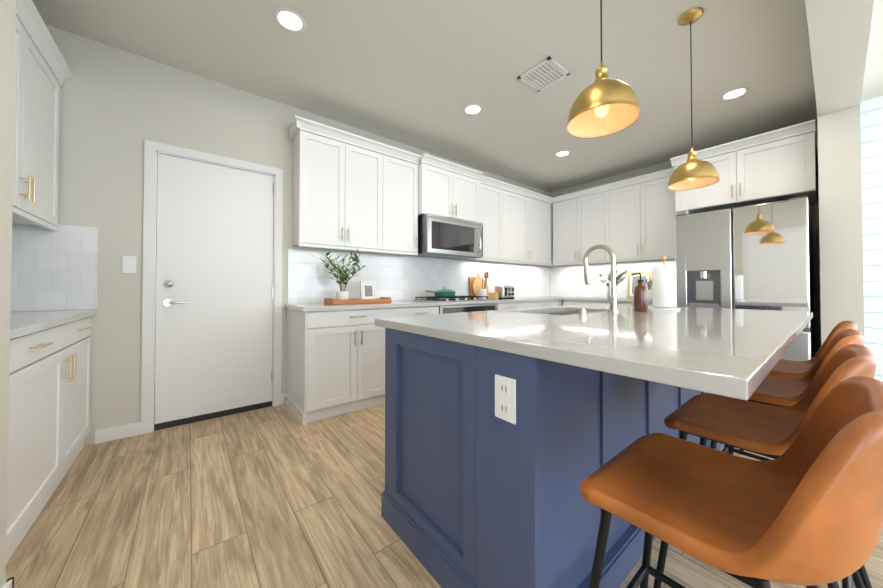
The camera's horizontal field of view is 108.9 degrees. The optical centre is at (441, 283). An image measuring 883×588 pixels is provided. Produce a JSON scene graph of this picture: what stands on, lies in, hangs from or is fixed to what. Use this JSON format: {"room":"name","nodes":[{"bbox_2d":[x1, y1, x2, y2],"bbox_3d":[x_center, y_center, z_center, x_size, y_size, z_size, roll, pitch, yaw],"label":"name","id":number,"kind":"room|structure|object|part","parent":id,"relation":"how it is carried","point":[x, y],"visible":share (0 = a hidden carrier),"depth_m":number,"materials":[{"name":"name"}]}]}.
{"room":"kitchen","nodes":[
{"label":"kitchen","id":0,"kind":"room"},
{"bbox_2d":[0,0,15,587],"bbox_3d":[0.453,-0.349,-1.898,0.740,2.770,6.975,1,-1,-39],"label":"wall","id":1,"kind":"structure","parent":0,"point":[7,46],"depth_m":1.02,"materials":[{"name":"grey paint"}]},
{"bbox_2d":[2,577,13,587],"bbox_3d":[0.743,0.992,-1.676,0.014,0.095,6.989,1,-1,-39],"label":"baseboard","id":2,"kind":"structure","parent":1,"relation":"attached to","point":[9,583],"depth_m":1.04,"materials":[{"name":"white"}]},
{"bbox_2d":[12,0,33,215],"bbox_3d":[-2.049,-0.891,1.171,0.411,1.020,0.925,1,-1,-39],"label":"upper cabinet","id":3,"kind":"object","parent":1,"relation":"attached to","point":[23,157],"depth_m":1.61,"materials":[{"name":"white wood"}]},
{"bbox_2d":[20,24,549,445],"bbox_3d":[-0.488,-0.270,3.761,6.500,2.770,0.120,1,-1,-39],"label":"wall","id":4,"kind":"structure","parent":0,"point":[118,107],"depth_m":2.27,"materials":[{"name":"grey paint"}]},
{"bbox_2d":[12,20,65,227],"bbox_3d":[-2.461,-0.884,1.685,0.411,1.020,0.627,1,-1,-39],"label":"upper cabinet","id":5,"kind":"object","parent":4,"relation":"attached to","point":[49,76],"depth_m":1.88,"materials":[{"name":"white wood"}]},
{"bbox_2d":[11,223,97,311],"bbox_3d":[-2.587,-0.108,1.995,0.558,0.563,0.010,1,-1,-39],"label":"wall tile","id":6,"kind":"structure","parent":4,"relation":"attached to","point":[53,270],"depth_m":2.05,"materials":[{"name":"white tile"}]},
{"bbox_2d":[122,256,135,272],"bbox_3d":[-2.247,-0.136,2.268,0.074,0.122,0.010,1,-1,-39],"label":"switch plate","id":7,"kind":"object","parent":4,"relation":"attached to","point":[128,264],"visible":1,"depth_m":2.27,"materials":[{"name":"white plastic"}]},
{"bbox_2d":[141,140,282,433],"bbox_3d":[-1.848,0.022,2.628,0.930,2.155,0.163,1,-1,-39],"label":"door","id":8,"kind":"structure","parent":4,"relation":"attached to","point":[212,290],"depth_m":2.57,"materials":[{"name":"white paint"}]},
{"bbox_2d":[290,116,353,249],"bbox_3d":[-1.141,-0.900,3.018,0.471,1.090,0.234,1,-1,-39],"label":"upper cabinet","id":9,"kind":"object","parent":4,"relation":"attached to","point":[352,192],"depth_m":2.92,"materials":[{"name":"white wood"}]},
{"bbox_2d":[346,136,389,251],"bbox_3d":[-0.844,-0.897,3.256,0.524,1.090,0.234,1,-1,-39],"label":"upper cabinet","id":10,"kind":"object","parent":4,"relation":"attached to","point":[371,158],"depth_m":3.21,"materials":[{"name":"white wood"}]},
{"bbox_2d":[378,148,417,255],"bbox_3d":[-0.535,-0.893,3.503,0.502,1.090,0.234,1,-1,-39],"label":"upper cabinet","id":11,"kind":"object","parent":4,"relation":"attached to","point":[403,165],"depth_m":3.45,"materials":[{"name":"white wood"}]},
{"bbox_2d":[288,249,550,303],"bbox_3d":[0.256,-0.056,4.269,4.299,0.523,0.010,1,-1,-39],"label":"wall tile","id":12,"kind":"structure","parent":4,"relation":"attached to","point":[398,278],"depth_m":3.69,"materials":[{"name":"white tile"}]},
{"bbox_2d":[418,153,457,215],"bbox_3d":[-0.113,-1.106,3.799,0.513,0.657,0.305,1,-1,-39],"label":"upper cabinet","id":13,"kind":"object","parent":4,"relation":"attached to","point":[437,179],"depth_m":3.65,"materials":[{"name":"white wood"}]},
{"bbox_2d":[418,204,489,259],"bbox_3d":[0.091,-0.587,3.858,0.860,0.503,0.456,1,-1,-39],"label":"upper cabinet","id":14,"kind":"object","parent":4,"relation":"attached to","point":[451,233],"depth_m":3.73,"materials":[{"name":"white wood"}]},
{"bbox_2d":[410,213,482,259],"bbox_3d":[0.091,-0.551,3.857,0.860,0.440,0.456,1,-1,-39],"label":"microwave","id":15,"kind":"object","parent":14,"relation":"in","point":[439,236],"depth_m":3.67,"materials":[{"name":"silver metal"}]},
{"bbox_2d":[458,164,481,211],"bbox_3d":[0.197,-1.102,4.046,0.513,0.657,0.305,1,-1,-39],"label":"upper cabinet","id":16,"kind":"object","parent":4,"relation":"attached to","point":[469,181],"depth_m":3.98,"materials":[{"name":"white wood"}]},
{"bbox_2d":[482,176,505,261],"bbox_3d":[0.608,-0.881,4.417,0.586,1.090,0.234,1,-1,-39],"label":"upper cabinet","id":17,"kind":"object","parent":4,"relation":"attached to","point":[493,191],"depth_m":4.39,"materials":[{"name":"white wood"}]},
{"bbox_2d":[498,184,529,263],"bbox_3d":[1.021,-0.876,4.748,0.707,1.090,0.234,1,-1,-39],"label":"upper cabinet","id":18,"kind":"object","parent":4,"relation":"attached to","point":[517,199],"depth_m":4.69,"materials":[{"name":"white wood"}]},
{"bbox_2d":[530,192,549,263],"bbox_3d":[1.475,-0.871,5.110,0.689,1.090,0.234,1,-1,-39],"label":"upper cabinet","id":19,"kind":"object","parent":4,"relation":"attached to","point":[539,204],"depth_m":5.04,"materials":[{"name":"white wood"}]},
{"bbox_2d":[5,403,882,587],"bbox_3d":[2.582,1.104,0.783,7.600,0.060,8.735,1,-1,-39],"label":"floor","id":20,"kind":"structure","parent":0,"point":[280,496],"depth_m":1.45,"materials":[{"name":"brown wood"}]},
{"bbox_2d":[6,324,73,563],"bbox_3d":[-1.978,0.640,1.184,0.567,0.879,0.890,1,-1,-39],"label":"base cabinet","id":21,"kind":"object","parent":20,"relation":"on","point":[39,367],"depth_m":1.39,"materials":[{"name":"white wood"}]},
{"bbox_2d":[10,310,96,339],"bbox_3d":[-2.146,0.185,1.418,0.588,0.035,1.455,1,-1,-39],"label":"countertop","id":22,"kind":"structure","parent":21,"relation":"on","point":[21,323],"depth_m":1.53,"materials":[{"name":"white stone"}]},
{"bbox_2d":[70,316,91,466],"bbox_3d":[-2.389,0.647,1.699,0.567,0.879,0.662,1,-1,-39],"label":"base cabinet","id":23,"kind":"object","parent":20,"relation":"on","point":[80,359],"depth_m":1.95,"materials":[{"name":"white wood"}]},
{"bbox_2d":[285,308,401,424],"bbox_3d":[-0.919,0.665,2.942,0.840,0.879,0.596,1,-1,-39],"label":"base cabinet","id":24,"kind":"object","parent":20,"relation":"on","point":[335,361],"depth_m":2.65,"materials":[{"name":"white wood"}]},
{"bbox_2d":[286,296,561,311],"bbox_3d":[0.432,0.222,4.020,4.326,0.035,0.610,1,-1,-39],"label":"countertop","id":25,"kind":"structure","parent":24,"relation":"on","point":[517,300],"depth_m":3.09,"materials":[{"name":"white stone"}]},
{"bbox_2d":[324,297,391,303],"bbox_3d":[-0.810,0.164,3.093,0.600,0.052,0.230,1,-1,-39],"label":"wood tray","id":26,"kind":"object","parent":25,"relation":"on","point":[359,301],"visible":1,"depth_m":2.98,"materials":[{"name":"brown wood"}]},
{"bbox_2d":[316,250,365,299],"bbox_3d":[-0.979,-0.080,2.992,0.426,0.513,0.415,1,-1,-39],"label":"potted plant","id":27,"kind":"object","parent":26,"relation":"on","point":[342,295],"visible":0.94,"depth_m":2.98,"materials":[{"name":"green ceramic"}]},
{"bbox_3d":[-0.939,0.124,2.998,0.124,0.105,0.124,1,-1,-39],"label":"pot","id":28,"kind":"part","parent":27,"relation":"part of","materials":[{"name":"white ceramic"}]},
{"bbox_2d":[360,281,376,298],"bbox_3d":[-0.740,0.074,3.182,0.170,0.205,0.058,1,-1,-39],"label":"framed photo","id":29,"kind":"object","parent":26,"relation":"on","point":[368,289],"visible":0.79,"depth_m":3.17,"materials":[{"name":"white"}]},
{"bbox_2d":[425,287,455,296],"bbox_3d":[-0.038,0.097,3.705,0.463,0.112,0.262,1,-1,-39],"label":"pan","id":30,"kind":"object","parent":25,"relation":"on","point":[444,292],"visible":1,"depth_m":3.66,"materials":[{"name":"teal metal"}]},
{"bbox_2d":[412,296,493,301],"bbox_3d":[0.153,0.177,3.793,0.886,0.045,0.490,1,-1,-39],"label":"cooktop","id":31,"kind":"object","parent":25,"relation":"in","point":[428,298],"depth_m":3.65,"materials":[{"name":"silver metal"}]},
{"bbox_2d":[468,272,498,298],"bbox_3d":[0.585,0.024,4.336,0.320,0.367,0.294,1,-1,-39],"label":"cutting boards","id":32,"kind":"object","parent":25,"relation":"on","point":[475,284],"visible":0.88,"depth_m":4.34,"materials":[{"name":"brown wood"}]},
{"bbox_2d":[479,272,488,298],"bbox_3d":[0.575,0.025,4.246,0.151,0.363,0.142,1,-1,-39],"label":"utensil crock","id":33,"kind":"object","parent":25,"relation":"on","point":[482,292],"visible":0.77,"depth_m":4.21,"materials":[{"name":"white ceramic"}]},
{"bbox_2d":[495,285,514,298],"bbox_3d":[0.890,0.115,4.403,0.260,0.186,0.190,1,-1,-39],"label":"toaster","id":34,"kind":"object","parent":25,"relation":"on","point":[506,291],"visible":0.96,"depth_m":4.33,"materials":[{"name":"silver metal"}]},
{"bbox_2d":[402,308,437,316],"bbox_3d":[-0.423,0.670,3.339,0.549,0.879,0.595,1,-1,-39],"label":"base cabinet","id":35,"kind":"object","parent":20,"relation":"on","point":[405,311],"depth_m":3.11,"materials":[{"name":"white wood"}]},
{"bbox_2d":[438,304,497,313],"bbox_3d":[0.147,0.677,3.794,0.886,0.878,0.598,1,-1,-39],"label":"base cabinet","id":36,"kind":"object","parent":20,"relation":"on","point":[442,308],"depth_m":3.50,"materials":[{"name":"white metal"}]},
{"bbox_2d":[439,303,496,313],"bbox_3d":[0.166,0.671,3.771,0.886,0.866,0.657,1,-1,-39],"label":"oven","id":37,"kind":"object","parent":36,"relation":"in","point":[444,308],"depth_m":3.50,"materials":[{"name":"silver metal"}]},
{"bbox_2d":[498,304,525,309],"bbox_3d":[0.719,0.683,4.253,0.558,0.879,0.595,1,-1,-39],"label":"base cabinet","id":38,"kind":"object","parent":20,"relation":"on","point":[500,306],"depth_m":3.99,"materials":[{"name":"white wood"}]},
{"bbox_2d":[526,300,561,307],"bbox_3d":[1.261,0.689,4.687,0.945,0.879,0.595,1,-1,-39],"label":"base cabinet","id":39,"kind":"object","parent":20,"relation":"on","point":[533,303],"depth_m":4.45,"materials":[{"name":"white wood"}]},
{"bbox_2d":[562,297,652,303],"bbox_3d":[2.539,0.226,4.341,0.635,0.035,1.515,1,-1,-39],"label":"countertop","id":40,"kind":"structure","parent":39,"relation":"on","point":[619,300],"depth_m":4.46,"materials":[{"name":"white stone"}]},
{"bbox_2d":[591,270,629,297],"bbox_3d":[2.376,0.001,4.448,0.430,0.416,0.558,1,-1,-39],"label":"potted plant","id":41,"kind":"object","parent":40,"relation":"on","point":[618,277],"visible":0.48,"depth_m":4.40,"materials":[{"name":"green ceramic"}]},
{"bbox_3d":[2.376,-0.050,4.449,0.430,0.314,0.558,1,-1,-39],"label":"stem","id":42,"kind":"part","parent":41,"relation":"part of","materials":[{"name":"green plant"}]},
{"bbox_2d":[627,271,651,297],"bbox_3d":[2.826,0.017,4.493,0.094,0.380,0.300,1,-1,-39],"label":"frame","id":43,"kind":"object","parent":40,"relation":"on","point":[632,282],"visible":0.67,"depth_m":4.52,"materials":[{"name":"gold metal"}]},
{"bbox_2d":[644,278,652,298],"bbox_3d":[2.736,0.061,4.142,0.165,0.287,0.105,1,-1,-39],"label":"potted plant","id":44,"kind":"object","parent":40,"relation":"on","point":[649,293],"visible":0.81,"depth_m":4.13,"materials":[{"name":"green plant"}]},
{"bbox_3d":[2.738,0.010,4.140,0.165,0.185,0.100,1,-1,-39],"label":"stem","id":45,"kind":"part","parent":44,"relation":"part of","materials":[{"name":"green"}]},
{"bbox_3d":[2.734,0.145,4.162,0.070,0.120,0.070,1,-1,-39],"label":"pot","id":46,"kind":"part","parent":44,"relation":"part of","materials":[{"name":"white ceramic"}]},
{"bbox_2d":[375,324,722,587],"bbox_3d":[0.870,0.650,1.886,2.309,0.879,0.889,1,-1,-39],"label":"kitchen island","id":47,"kind":"object","parent":20,"relation":"on","point":[507,432],"depth_m":1.04,"materials":[{"name":"blue wood"}]},
{"bbox_2d":[375,304,812,399],"bbox_3d":[0.994,0.190,1.749,2.330,0.035,1.312,1,-1,-39],"label":"island countertop","id":48,"kind":"structure","parent":47,"relation":"on","point":[718,351],"depth_m":0.96,"materials":[{"name":"white stone"}]},
{"bbox_2d":[545,312,577,314],"bbox_3d":[0.805,0.328,2.072,0.724,0.231,0.404,1,-1,-39],"label":"sink","id":49,"kind":"object","parent":48,"relation":"in","point":[550,313],"depth_m":2.38,"materials":[{"name":"silver metal"}]},
{"bbox_2d":[578,244,618,314],"bbox_3d":[0.871,-0.039,1.900,0.414,0.427,0.218,1,-1,-39],"label":"faucet","id":50,"kind":"object","parent":48,"relation":"on","point":[612,297],"depth_m":1.94,"materials":[{"name":"silver metal"}]},
{"bbox_2d":[631,273,647,311],"bbox_3d":[1.267,0.052,2.018,0.080,0.245,0.093,1,-1,-39],"label":"soap bottle","id":51,"kind":"object","parent":48,"relation":"on","point":[640,297],"visible":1,"depth_m":1.99,"materials":[{"name":"brown glass"}]},
{"bbox_2d":[649,256,679,309],"bbox_3d":[1.547,-0.009,2.189,0.176,0.372,0.176,1,-1,-39],"label":"towel holder","id":52,"kind":"object","parent":48,"relation":"on","point":[664,287],"visible":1,"depth_m":2.13,"materials":[{"name":"white paper"}]},
{"bbox_2d":[562,300,609,305],"bbox_3d":[2.263,0.688,4.642,0.682,0.879,0.767,1,-1,-39],"label":"base cabinet","id":53,"kind":"object","parent":20,"relation":"on","point":[564,302],"depth_m":4.51,"materials":[{"name":"white wood"}]},
{"bbox_2d":[580,376,882,587],"bbox_3d":[0.597,0.627,0.679,0.474,0.890,0.487,1,-1,-39],"label":"stool","id":54,"kind":"object","parent":20,"relation":"on","point":[805,508],"visible":1,"depth_m":0.59,"materials":[{"name":"brown leather"}]},
{"bbox_2d":[675,196,814,360],"bbox_3d":[2.976,0.208,3.106,0.900,1.797,0.880,1,-1,-39],"label":"fridge","id":55,"kind":"object","parent":20,"relation":"on","point":[757,257],"visible":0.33,"depth_m":2.75,"materials":[{"name":"silver metal"}]},
{"bbox_2d":[653,344,876,587],"bbox_3d":[1.042,0.632,1.035,0.474,0.890,0.487,1,-1,-39],"label":"stool","id":56,"kind":"object","parent":20,"relation":"on","point":[770,431],"visible":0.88,"depth_m":1.01,"materials":[{"name":"brown leather"}]},
{"bbox_3d":[1.047,0.340,1.032,0.487,0.313,0.449,1,-1,-39],"label":"seat","id":57,"kind":"part","parent":56,"relation":"part of","materials":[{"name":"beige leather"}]},
{"bbox_2d":[710,329,871,587],"bbox_3d":[1.487,0.637,1.391,0.474,0.890,0.487,1,-1,-39],"label":"stool","id":58,"kind":"object","parent":20,"relation":"on","point":[777,391],"visible":0.29,"depth_m":1.33,"materials":[{"name":"brown leather"}]},
{"bbox_3d":[1.492,0.345,1.389,0.487,0.313,0.449,1,-1,-39],"label":"seat","id":59,"kind":"part","parent":58,"relation":"part of","materials":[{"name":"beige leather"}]},
{"bbox_2d":[729,321,857,454],"bbox_3d":[1.932,0.642,1.747,0.474,0.890,0.487,1,-1,-39],"label":"stool","id":60,"kind":"object","parent":20,"relation":"on","point":[783,368],"visible":0.31,"depth_m":1.70,"materials":[{"name":"brown leather"}]},
{"bbox_3d":[1.937,0.350,1.744,0.487,0.313,0.449,1,-1,-39],"label":"seat","id":61,"kind":"part","parent":60,"relation":"part of","materials":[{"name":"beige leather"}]},
{"bbox_2d":[32,0,882,192],"bbox_3d":[2.582,-1.726,0.823,7.600,0.060,8.735,1,-1,-39],"label":"ceiling","id":62,"kind":"structure","parent":0,"point":[420,74],"depth_m":2.39,"materials":[{"name":"white paint"}]},
{"bbox_2d":[274,8,305,32],"bbox_3d":[-0.966,-1.677,2.013,0.187,0.003,0.187,0,-1,6],"label":"recessed light","id":63,"kind":"object","parent":62,"relation":"in","point":[287,20],"depth_m":2.01,"materials":[{"name":"white plastic"}]},
{"bbox_2d":[463,104,482,114],"bbox_3d":[0.300,-1.663,3.015,0.187,0.003,0.187,0,-1,6],"label":"recessed light","id":64,"kind":"object","parent":62,"relation":"in","point":[471,109],"depth_m":3.01,"materials":[{"name":"white plastic"}]},
{"bbox_2d":[517,56,569,91],"bbox_3d":[0.818,-1.666,2.526,0.290,0.012,0.290,1,-1,-39],"label":"ceiling vent","id":65,"kind":"object","parent":62,"relation":"in","point":[545,73],"visible":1,"depth_m":2.51,"materials":[{"name":"white metal"}]},
{"bbox_2d":[555,151,569,156],"bbox_3d":[1.538,-1.649,4.005,0.187,0.003,0.187,0,-1,6],"label":"recessed light","id":66,"kind":"object","parent":62,"relation":"in","point":[559,154],"depth_m":4.00,"materials":[{"name":"white plastic"}]},
{"bbox_2d":[566,0,640,137],"bbox_3d":[0.612,-1.151,1.211,0.254,1.076,0.254,1,-1,-39],"label":"pendant light","id":67,"kind":"object","parent":62,"relation":"hanging from","point":[604,104],"visible":1,"depth_m":1.20,"materials":[{"name":"gold metal"}]},
{"bbox_2d":[668,7,719,190],"bbox_3d":[1.564,-1.148,1.972,0.254,1.060,0.254,1,-1,-39],"label":"pendant light","id":68,"kind":"object","parent":62,"relation":"hanging from","point":[693,172],"visible":1,"depth_m":1.95,"materials":[{"name":"gold metal"}]},
{"bbox_2d":[720,87,748,100],"bbox_3d":[2.575,-1.666,2.772,0.187,0.003,0.187,0,-1,6],"label":"recessed light","id":69,"kind":"object","parent":62,"relation":"in","point":[735,93],"depth_m":2.76,"materials":[{"name":"white plastic"}]},
{"bbox_2d":[550,122,820,354],"bbox_3d":[3.012,-0.261,4.364,0.120,2.770,3.311,1,-1,-39],"label":"wall","id":70,"kind":"structure","parent":0,"point":[814,207],"depth_m":3.25,"materials":[{"name":"grey paint"}]},
{"bbox_2d":[542,264,561,265],"bbox_3d":[1.851,-0.824,5.411,0.392,1.005,0.234,1,-1,-39],"label":"upper cabinet","id":71,"kind":"object","parent":70,"relation":"attached to","point":[542,264],"depth_m":5.17,"materials":[{"name":"white wood"}]},
{"bbox_2d":[550,192,573,263],"bbox_3d":[2.120,-0.871,5.133,0.319,1.090,0.489,1,-1,-39],"label":"upper cabinet","id":72,"kind":"object","parent":70,"relation":"attached to","point":[562,209],"depth_m":5.10,"materials":[{"name":"white wood"}]},
{"bbox_2d":[574,188,601,263],"bbox_3d":[2.364,-0.875,4.828,0.319,1.090,0.527,1,-1,-39],"label":"upper cabinet","id":73,"kind":"object","parent":70,"relation":"attached to","point":[586,201],"depth_m":4.79,"materials":[{"name":"white wood"}]},
{"bbox_2d":[551,260,674,298],"bbox_3d":[2.606,-0.044,4.766,0.007,0.513,2.100,1,-1,-39],"label":"wall tile","id":74,"kind":"structure","parent":70,"relation":"attached to","point":[565,281],"depth_m":5.02,"materials":[{"name":"white tile"}]},
{"bbox_2d":[598,177,633,262],"bbox_3d":[2.636,-0.880,4.488,0.319,1.090,0.577,1,-1,-39],"label":"upper cabinet","id":75,"kind":"object","parent":70,"relation":"attached to","point":[616,200],"depth_m":4.44,"materials":[{"name":"white wood"}]},
{"bbox_2d":[634,168,675,259],"bbox_3d":[2.908,-0.884,4.148,0.319,1.090,0.528,1,-1,-39],"label":"upper cabinet","id":76,"kind":"object","parent":70,"relation":"attached to","point":[654,218],"depth_m":4.09,"materials":[{"name":"white wood"}]},
{"bbox_2d":[674,144,732,215],"bbox_3d":[3.124,-1.129,3.602,0.668,0.615,0.579,1,-1,-39],"label":"upper cabinet","id":77,"kind":"object","parent":70,"relation":"attached to","point":[712,197],"depth_m":3.41,"materials":[{"name":"white wood"}]},
{"bbox_2d":[805,0,873,116],"bbox_3d":[1.794,-1.537,1.422,5.480,0.300,0.211,1,-1,-39],"label":"header beam","id":78,"kind":"structure","parent":0,"point":[839,32],"depth_m":1.85,"materials":[{"name":"grey paint"}]},
{"bbox_2d":[817,105,864,345],"bbox_3d":[3.543,-0.133,2.801,1.000,2.470,0.211,1,-1,-39],"label":"wall","id":79,"kind":"structure","parent":0,"point":[840,222],"depth_m":2.49,"materials":[{"name":"grey paint"}]},
{"bbox_2d":[726,120,817,207],"bbox_3d":[3.411,-1.134,3.243,0.668,0.615,0.576,1,-1,-39],"label":"upper cabinet","id":80,"kind":"object","parent":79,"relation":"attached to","point":[781,164],"depth_m":3.02,"materials":[{"name":"white wood"}]},
{"bbox_2d":[860,96,882,381],"bbox_3d":[5.467,-0.309,0.927,0.100,2.770,5.124,1,-1,-39],"label":"wall","id":81,"kind":"structure","parent":0,"point":[871,117],"depth_m":2.83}
]}

